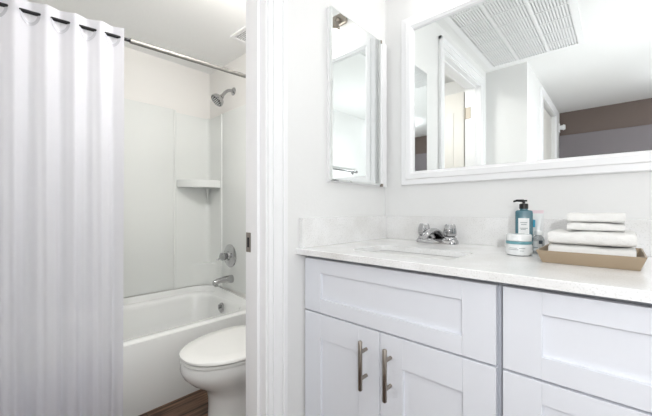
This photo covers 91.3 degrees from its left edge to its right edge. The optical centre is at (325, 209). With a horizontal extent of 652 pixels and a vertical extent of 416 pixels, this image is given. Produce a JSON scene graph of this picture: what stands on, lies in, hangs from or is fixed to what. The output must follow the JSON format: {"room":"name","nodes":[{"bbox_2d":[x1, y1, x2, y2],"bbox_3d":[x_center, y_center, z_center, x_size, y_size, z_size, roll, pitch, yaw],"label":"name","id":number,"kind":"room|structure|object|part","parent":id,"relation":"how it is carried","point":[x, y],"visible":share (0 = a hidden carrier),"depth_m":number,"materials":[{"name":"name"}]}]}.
{"room":"bathroom","nodes":[
{"label":"bathroom","id":0,"kind":"room"},
{"bbox_2d":[27,0,245,73],"bbox_3d":[-0.872,-1.145,0.315,3.470,0.050,3.480,0,0,43],"label":"ceiling","id":1,"kind":"structure","parent":0,"point":[202,30],"depth_m":1.90,"materials":[{"name":"white paint"}]},
{"bbox_2d":[230,25,245,43],"bbox_3d":[-0.448,-1.114,2.010,0.300,0.012,0.178,0,0,43],"label":"ceiling vent","id":2,"kind":"object","parent":1,"relation":"in","point":[239,35],"visible":0.17,"depth_m":2.03,"materials":[{"name":"white paint"}]},
{"bbox_2d":[124,46,209,297],"bbox_3d":[-1.551,-0.060,2.064,0.100,2.120,1.630,0,0,43],"label":"wall","id":3,"kind":"structure","parent":0,"point":[149,79],"depth_m":2.37,"materials":[{"name":"white paint"}]},
{"bbox_2d":[123,98,245,297],"bbox_3d":[-1.212,-0.083,1.821,0.731,1.359,1.530,0,0,43],"label":"shower surround","id":4,"kind":"object","parent":3,"relation":"attached to","point":[185,175],"visible":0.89,"depth_m":2.38,"materials":[{"name":"white plastic"}]},
{"bbox_3d":[-1.563,-0.083,1.971,0.007,1.359,1.215,0,0,43],"label":"panel","id":5,"kind":"part","parent":4,"relation":"part of","materials":[{"name":"white plastic"}]},
{"bbox_3d":[-0.980,-0.079,2.449,0.358,1.352,0.018,0,0,-11],"label":"seam trim","id":6,"kind":"part","parent":4,"relation":"part of","materials":[{"name":"white plastic"}]},
{"bbox_3d":[-0.981,-0.072,2.456,0.204,1.339,0.279,0,0,43],"label":"corner panel","id":7,"kind":"part","parent":4,"relation":"part of","materials":[{"name":"white plastic"}]},
{"bbox_2d":[177,179,219,188],"bbox_3d":[-0.977,-0.201,2.454,0.194,0.058,0.257,0,0,43],"label":"corner shelf","id":8,"kind":"object","parent":4,"relation":"attached to","point":[181,183],"depth_m":2.42,"materials":[{"name":"white plastic"}]},
{"bbox_2d":[212,275,233,286],"bbox_3d":[-0.753,0.515,2.322,0.054,0.065,0.152,0,0,43],"label":"tub spout","id":9,"kind":"object","parent":4,"relation":"attached to","point":[229,278],"visible":1,"depth_m":2.31,"materials":[{"name":"silver metal"}]},
{"bbox_2d":[216,244,235,266],"bbox_3d":[-0.751,0.344,2.363,0.172,0.172,0.090,0,0,43],"label":"shower valve","id":10,"kind":"object","parent":4,"relation":"attached to","point":[229,255],"visible":1,"depth_m":2.36,"materials":[{"name":"silver metal"}]},
{"bbox_3d":[-0.760,0.344,2.354,0.060,0.057,0.047,0,0,43],"label":"handle","id":11,"kind":"part","parent":10,"relation":"part of","materials":[{"name":"silver metal"}]},
{"bbox_3d":[-0.733,0.344,2.383,0.172,0.172,0.036,0,0,43],"label":"plate","id":12,"kind":"part","parent":10,"relation":"part of","materials":[{"name":"silver metal"}]},
{"bbox_3d":[-0.617,-0.075,2.306,0.515,1.345,0.007,0,0,43],"label":"panel","id":13,"kind":"part","parent":4,"relation":"part of","materials":[{"name":"white plastic"}]},
{"bbox_2d":[139,389,207,415],"bbox_3d":[-0.872,1.025,0.315,3.470,0.050,3.480,0,0,43],"label":"floor","id":14,"kind":"structure","parent":0,"point":[195,403],"depth_m":1.61,"materials":[{"name":"brown wood"}]},
{"bbox_2d":[123,285,245,415],"bbox_3d":[-1.195,0.800,1.801,0.762,0.400,1.518,0,0,43],"label":"bathtub","id":15,"kind":"object","parent":14,"relation":"on","point":[156,326],"visible":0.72,"depth_m":1.77,"materials":[{"name":"white ceramic"}]},
{"bbox_2d":[123,285,245,348],"bbox_3d":[-1.195,0.760,1.801,0.762,0.320,1.518,0,0,43],"label":"basin","id":16,"kind":"object","parent":15,"relation":"in","point":[169,319],"depth_m":2.20,"materials":[{"name":"white ceramic"}]},
{"bbox_3d":[-0.752,0.700,2.281,0.072,0.072,0.017,0,0,43],"label":"overflow plate","id":17,"kind":"part","parent":15,"relation":"part of","materials":[{"name":"silver metal"}]},
{"bbox_2d":[179,325,245,415],"bbox_3d":[-0.354,0.650,1.577,0.400,0.700,0.707,0,0,43],"label":"toilet","id":18,"kind":"object","parent":14,"relation":"on","point":[214,362],"visible":0.35,"depth_m":1.36,"materials":[{"name":"white ceramic"}]},
{"bbox_3d":[-0.446,0.641,1.478,0.366,0.014,0.433,0,0,43],"label":"seat","id":19,"kind":"part","parent":18,"relation":"part of","materials":[{"name":"white plastic"}]},
{"bbox_3d":[-0.441,0.620,1.483,0.370,0.022,0.450,0,0,43],"label":"lid","id":20,"kind":"part","parent":18,"relation":"part of","materials":[{"name":"white plastic"}]},
{"bbox_3d":[-0.406,0.825,1.522,0.352,0.350,0.554,0,0,43],"label":"bowl","id":21,"kind":"part","parent":18,"relation":"part of","materials":[{"name":"white ceramic"}]},
{"bbox_2d":[305,256,501,415],"bbox_3d":[0.314,0.574,1.072,0.612,0.852,0.557,0,0,43],"label":"vanity cabinet","id":22,"kind":"object","parent":14,"relation":"on","point":[380,340],"visible":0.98,"depth_m":0.85,"materials":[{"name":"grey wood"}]},
{"bbox_3d":[0.045,0.614,1.003,0.302,0.542,0.019,0,0,43],"label":"door","id":23,"kind":"part","parent":22,"relation":"part of","materials":[{"name":"white paint"}]},
{"bbox_3d":[0.105,0.441,0.910,0.013,0.140,0.036,0,0,43],"label":"handle","id":24,"kind":"part","parent":22,"relation":"part of","materials":[{"name":"silver metal"}]},
{"bbox_3d":[0.164,0.441,0.856,0.013,0.140,0.036,0,0,43],"label":"handle","id":25,"kind":"part","parent":22,"relation":"part of","materials":[{"name":"silver metal"}]},
{"bbox_3d":[0.267,0.614,0.798,0.296,0.542,0.019,0,0,43],"label":"door","id":26,"kind":"part","parent":22,"relation":"part of","materials":[{"name":"white paint"}]},
{"bbox_2d":[296,216,651,302],"bbox_3d":[0.669,0.087,0.743,1.584,0.121,0.560,0,0,43],"label":"countertop","id":27,"kind":"structure","parent":22,"relation":"on","point":[481,248],"depth_m":0.93,"materials":[{"name":"white stone"}]},
{"bbox_2d":[374,250,459,259],"bbox_3d":[0.269,0.222,1.003,0.365,0.146,0.226,0,0,43],"label":"sink","id":28,"kind":"object","parent":27,"relation":"in","point":[380,251],"visible":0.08,"depth_m":1.09,"materials":[{"name":"white ceramic"}]},
{"bbox_2d":[417,223,458,244],"bbox_3d":[0.408,0.092,1.221,0.166,0.074,0.136,0,0,43],"label":"faucet","id":29,"kind":"object","parent":27,"relation":"on","point":[425,232],"visible":1,"depth_m":1.21,"materials":[{"name":"silver metal"}]},
{"bbox_3d":[0.397,0.078,1.284,0.047,0.046,0.048,0,0,43],"label":"handle","id":30,"kind":"part","parent":29,"relation":"part of","materials":[{"name":"silver metal"}]},
{"bbox_3d":[0.406,0.093,1.218,0.042,0.048,0.128,0,0,43],"label":"spout","id":31,"kind":"part","parent":29,"relation":"part of","materials":[{"name":"silver metal"}]},
{"bbox_3d":[0.471,0.107,1.217,0.053,0.014,0.053,0,0,43],"label":"handle","id":32,"kind":"part","parent":29,"relation":"part of","materials":[{"name":"silver metal"}]},
{"bbox_3d":[0.474,0.078,1.214,0.047,0.046,0.048,0,0,43],"label":"handle","id":33,"kind":"part","parent":29,"relation":"part of","materials":[{"name":"silver metal"}]},
{"bbox_2d":[506,233,532,255],"bbox_3d":[0.554,0.099,0.915,0.067,0.060,0.067,0,0,43],"label":"jar","id":34,"kind":"object","parent":27,"relation":"on","point":[517,244],"visible":1,"depth_m":0.89,"materials":[{"name":"white plastic"}]},
{"bbox_3d":[0.554,0.078,0.915,0.064,0.020,0.064,0,0,43],"label":"lid","id":35,"kind":"part","parent":34,"relation":"part of","materials":[{"name":"white plastic"}]},
{"bbox_2d":[513,199,532,244],"bbox_3d":[0.600,0.048,0.972,0.051,0.161,0.034,0,0,29],"label":"pump bottle","id":36,"kind":"object","parent":27,"relation":"on","point":[523,217],"visible":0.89,"depth_m":0.96,"materials":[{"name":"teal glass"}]},
{"bbox_2d":[532,210,543,236],"bbox_3d":[0.664,0.065,1.000,0.032,0.128,0.030,0,0,43],"label":"tube","id":37,"kind":"object","parent":27,"relation":"on","point":[538,215],"visible":0.45,"depth_m":0.99,"materials":[{"name":"white plastic"}]},
{"bbox_2d":[533,231,544,252],"bbox_3d":[0.639,0.096,0.958,0.031,0.066,0.032,0,0,43],"label":"clear bottle","id":38,"kind":"object","parent":27,"relation":"on","point":[538,240],"visible":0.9,"depth_m":0.95,"materials":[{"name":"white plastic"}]},
{"bbox_2d":[536,243,647,270],"bbox_3d":[0.663,0.113,0.800,0.195,0.030,0.222,0,0,43],"label":"tray","id":39,"kind":"object","parent":27,"relation":"on","point":[636,263],"visible":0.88,"depth_m":0.72,"materials":[{"name":"beige"}]},
{"bbox_2d":[548,243,635,256],"bbox_3d":[0.665,0.104,0.797,0.159,0.041,0.164,0,0,43],"label":"folded towel","id":40,"kind":"object","parent":39,"relation":"in","point":[576,248],"visible":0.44,"depth_m":0.74,"materials":[{"name":"white fabric"}]},
{"bbox_2d":[548,229,636,247],"bbox_3d":[0.665,0.067,0.796,0.161,0.032,0.169,0,0,43],"label":"folded towel","id":41,"kind":"object","parent":40,"relation":"on","point":[627,238],"visible":0.91,"depth_m":0.73,"materials":[{"name":"white fabric"}]},
{"bbox_2d":[567,222,625,231],"bbox_3d":[0.682,0.040,0.802,0.107,0.021,0.122,0,0,43],"label":"folded towel","id":42,"kind":"object","parent":41,"relation":"on","point":[583,226],"visible":0.91,"depth_m":0.76,"materials":[{"name":"white fabric"}]},
{"bbox_2d":[567,213,625,222],"bbox_3d":[0.681,0.018,0.802,0.108,0.023,0.124,0,0,43],"label":"folded towel","id":43,"kind":"object","parent":42,"relation":"on","point":[571,217],"visible":1,"depth_m":0.76,"materials":[{"name":"white fabric"}]},
{"bbox_2d":[502,283,651,415],"bbox_3d":[0.693,0.574,0.722,0.420,0.852,0.556,0,0,43],"label":"base cabinet","id":44,"kind":"object","parent":14,"relation":"on","point":[564,353],"visible":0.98,"depth_m":0.60,"materials":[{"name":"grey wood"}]},
{"bbox_3d":[0.535,0.476,0.551,0.408,0.264,0.019,0,0,43],"label":"drawer","id":45,"kind":"part","parent":44,"relation":"part of","materials":[{"name":"white paint"}]},
{"bbox_2d":[288,0,384,415],"bbox_3d":[-0.281,-0.060,0.960,0.105,2.120,1.530,0,0,43],"label":"wall partition","id":46,"kind":"structure","parent":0,"point":[310,195],"depth_m":1.11,"materials":[{"name":"white paint"}]},
{"bbox_2d":[246,0,287,415],"bbox_3d":[-0.462,-0.025,0.764,0.143,2.050,0.846,0,0,43],"label":"door frame","id":47,"kind":"structure","parent":46,"relation":"attached to","point":[256,10],"depth_m":1.00,"materials":[{"name":"white wood"}]},
{"bbox_3d":[-0.255,0.106,1.045,0.026,0.064,0.002,0,0,43],"label":"strike plate","id":48,"kind":"part","parent":47,"relation":"part of","materials":[{"name":"silver metal"}]},
{"bbox_2d":[299,216,385,247],"bbox_3d":[0.092,0.078,1.273,0.018,0.102,0.526,0,0,43],"label":"backsplash","id":49,"kind":"structure","parent":46,"relation":"attached to","point":[318,231],"depth_m":1.21,"materials":[{"name":"white stone"}]},
{"bbox_2d":[327,6,386,186],"bbox_3d":[0.143,-0.431,1.321,0.028,0.654,0.388,0,0,43],"label":"medicine cabinet","id":50,"kind":"object","parent":46,"relation":"attached to","point":[356,59],"visible":1,"depth_m":1.28,"materials":[{"name":"white"}]},
{"bbox_2d":[210,0,651,298],"bbox_3d":[0.274,-0.060,1.557,3.470,2.120,0.100,0,0,43],"label":"wall","id":51,"kind":"structure","parent":0,"point":[630,194],"depth_m":1.25,"materials":[{"name":"white paint"}]},
{"bbox_2d":[0,2,245,77],"bbox_3d":[-0.879,-0.777,1.512,0.048,0.136,1.530,0,0,43],"label":"curtain rod","id":52,"kind":"object","parent":51,"relation":"attached to","point":[131,41],"visible":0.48,"depth_m":1.55,"materials":[{"name":"silver metal"}]},
{"bbox_2d":[0,0,123,415],"bbox_3d":[-1.125,0.064,1.231,0.052,1.790,0.602,0,0,43],"label":"shower curtain","id":53,"kind":"object","parent":52,"relation":"hanging from","point":[62,85],"visible":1,"depth_m":1.29,"materials":[{"name":"fabric"}]},
{"bbox_2d":[211,87,235,106],"bbox_3d":[-0.760,-0.831,2.327,0.117,0.168,0.170,0,0,43],"label":"shower","id":54,"kind":"object","parent":51,"relation":"attached to","point":[216,98],"visible":1,"depth_m":2.29,"materials":[{"name":"silver metal"}]},
{"bbox_3d":[-0.729,-0.858,2.336,0.023,0.078,0.093,0,0,43],"label":"arm","id":55,"kind":"part","parent":54,"relation":"part of","materials":[{"name":"silver metal"}]},
{"bbox_2d":[386,216,651,255],"bbox_3d":[0.852,0.078,0.942,1.584,0.102,0.018,0,0,43],"label":"backsplash","id":56,"kind":"structure","parent":51,"relation":"attached to","point":[493,231],"depth_m":1.18,"materials":[{"name":"white stone"}]},
{"bbox_2d":[401,0,651,185],"bbox_3d":[0.788,-0.473,0.996,1.232,0.729,0.026,0,0,43],"label":"wall mirror","id":57,"kind":"object","parent":51,"relation":"attached to","point":[491,89],"visible":1,"depth_m":1.10,"materials":[{"name":"white mirror"}]}
]}

